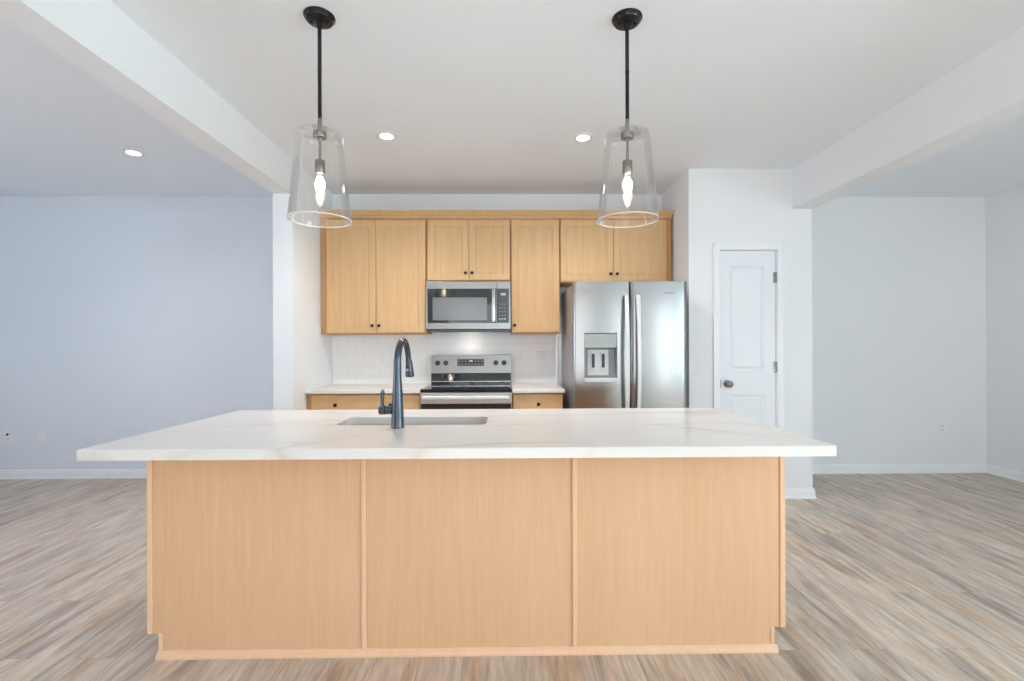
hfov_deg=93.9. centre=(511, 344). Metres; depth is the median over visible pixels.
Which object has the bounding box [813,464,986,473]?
baseboard
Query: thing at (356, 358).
wall
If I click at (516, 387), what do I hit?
countertop
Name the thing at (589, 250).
upper cabinet
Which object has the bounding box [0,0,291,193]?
ceiling beam
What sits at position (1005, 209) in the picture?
wall
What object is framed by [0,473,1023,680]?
floor
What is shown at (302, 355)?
wall
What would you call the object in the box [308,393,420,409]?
base cabinet
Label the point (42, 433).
wall outlet
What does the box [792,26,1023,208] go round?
ceiling beam
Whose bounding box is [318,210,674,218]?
crown molding
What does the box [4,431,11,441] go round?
wall outlet
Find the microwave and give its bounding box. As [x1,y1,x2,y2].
[426,281,510,331]
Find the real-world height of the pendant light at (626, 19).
0.905 m
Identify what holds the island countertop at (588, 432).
on the kitchen island
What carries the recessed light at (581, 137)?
in the ceiling
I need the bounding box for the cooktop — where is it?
[420,383,511,391]
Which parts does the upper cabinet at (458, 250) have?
door, door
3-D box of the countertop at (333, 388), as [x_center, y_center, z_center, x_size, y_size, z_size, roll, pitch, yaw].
[-1.243,0.388,4.282,0.952,0.030,0.645,0,0,-1]
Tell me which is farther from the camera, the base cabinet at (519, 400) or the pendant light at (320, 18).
the base cabinet at (519, 400)
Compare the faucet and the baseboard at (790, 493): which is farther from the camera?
the baseboard at (790, 493)
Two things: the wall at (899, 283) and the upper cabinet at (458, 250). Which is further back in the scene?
the wall at (899, 283)
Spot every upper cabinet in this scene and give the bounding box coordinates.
[321,219,431,334]
[427,219,510,281]
[510,219,559,333]
[559,219,670,286]
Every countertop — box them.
[77,408,836,460]
[305,384,429,393]
[511,383,564,392]
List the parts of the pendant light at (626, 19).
rod, bulb, lamp shade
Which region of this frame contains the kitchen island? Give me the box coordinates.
[146,457,784,659]
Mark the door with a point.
(745, 276)
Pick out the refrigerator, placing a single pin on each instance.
(624, 343)
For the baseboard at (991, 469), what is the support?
attached to the wall at (1005, 209)
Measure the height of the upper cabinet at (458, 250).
0.571 m
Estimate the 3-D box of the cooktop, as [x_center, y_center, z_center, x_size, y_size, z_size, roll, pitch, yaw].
[-0.384,0.379,4.245,0.757,0.027,0.570,0,0,-1]
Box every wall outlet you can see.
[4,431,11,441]
[39,429,45,440]
[939,422,945,432]
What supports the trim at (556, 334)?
attached to the wall at (356, 358)
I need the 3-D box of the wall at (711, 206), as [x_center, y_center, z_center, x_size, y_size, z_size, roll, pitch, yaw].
[1.981,-0.095,4.315,1.030,2.743,0.680,0,0,-1]
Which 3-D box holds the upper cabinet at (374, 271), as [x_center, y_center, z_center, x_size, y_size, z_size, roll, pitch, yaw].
[-1.247,-0.619,4.435,0.946,1.041,0.358,0,0,-1]
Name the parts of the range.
oven handle, oven door, backguard glass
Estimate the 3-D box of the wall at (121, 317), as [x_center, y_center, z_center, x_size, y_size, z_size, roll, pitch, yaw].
[-3.770,-0.077,4.708,3.780,2.743,0.110,0,0,-1]
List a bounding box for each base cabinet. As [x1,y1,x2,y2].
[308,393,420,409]
[512,393,562,408]
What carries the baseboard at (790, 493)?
attached to the wall at (711, 206)
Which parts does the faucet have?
lever handle, spout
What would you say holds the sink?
in the island countertop at (588, 432)
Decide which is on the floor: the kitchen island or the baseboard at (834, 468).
the kitchen island
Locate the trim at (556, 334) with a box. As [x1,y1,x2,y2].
[556,334,557,383]
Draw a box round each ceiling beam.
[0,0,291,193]
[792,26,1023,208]
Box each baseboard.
[0,469,146,478]
[785,488,816,498]
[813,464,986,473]
[986,464,1023,482]
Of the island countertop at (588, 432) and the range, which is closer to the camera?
the island countertop at (588, 432)
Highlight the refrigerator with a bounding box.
[562,281,686,408]
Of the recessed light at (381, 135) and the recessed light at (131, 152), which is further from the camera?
the recessed light at (131, 152)
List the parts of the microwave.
black glass, door handle, control panel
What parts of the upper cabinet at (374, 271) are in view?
door, door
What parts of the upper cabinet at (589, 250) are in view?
door, door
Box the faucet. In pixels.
[378,338,413,428]
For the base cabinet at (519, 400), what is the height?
0.882 m
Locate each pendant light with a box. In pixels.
[287,6,351,227]
[597,8,658,227]
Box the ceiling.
[0,0,1023,196]
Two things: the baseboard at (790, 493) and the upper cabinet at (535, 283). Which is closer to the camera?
the baseboard at (790, 493)
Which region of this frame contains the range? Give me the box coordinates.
[420,355,511,408]
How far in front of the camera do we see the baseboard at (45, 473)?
4.63 m
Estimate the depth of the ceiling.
2.75 m
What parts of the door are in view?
knob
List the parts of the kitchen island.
corner moulding, toe corner moulding, panel, shoe moulding, panel, panel, toe corner moulding, corner moulding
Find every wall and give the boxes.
[0,196,272,469]
[273,159,332,409]
[333,194,661,392]
[662,169,812,487]
[812,197,985,464]
[986,185,1023,472]
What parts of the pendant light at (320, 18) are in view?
rod, lamp shade, bulb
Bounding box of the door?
[713,243,784,429]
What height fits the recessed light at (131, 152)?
0.006 m
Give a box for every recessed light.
[120,148,146,156]
[375,131,397,140]
[572,133,594,142]
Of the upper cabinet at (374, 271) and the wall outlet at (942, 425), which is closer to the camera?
the upper cabinet at (374, 271)
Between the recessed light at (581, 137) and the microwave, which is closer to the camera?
the recessed light at (581, 137)

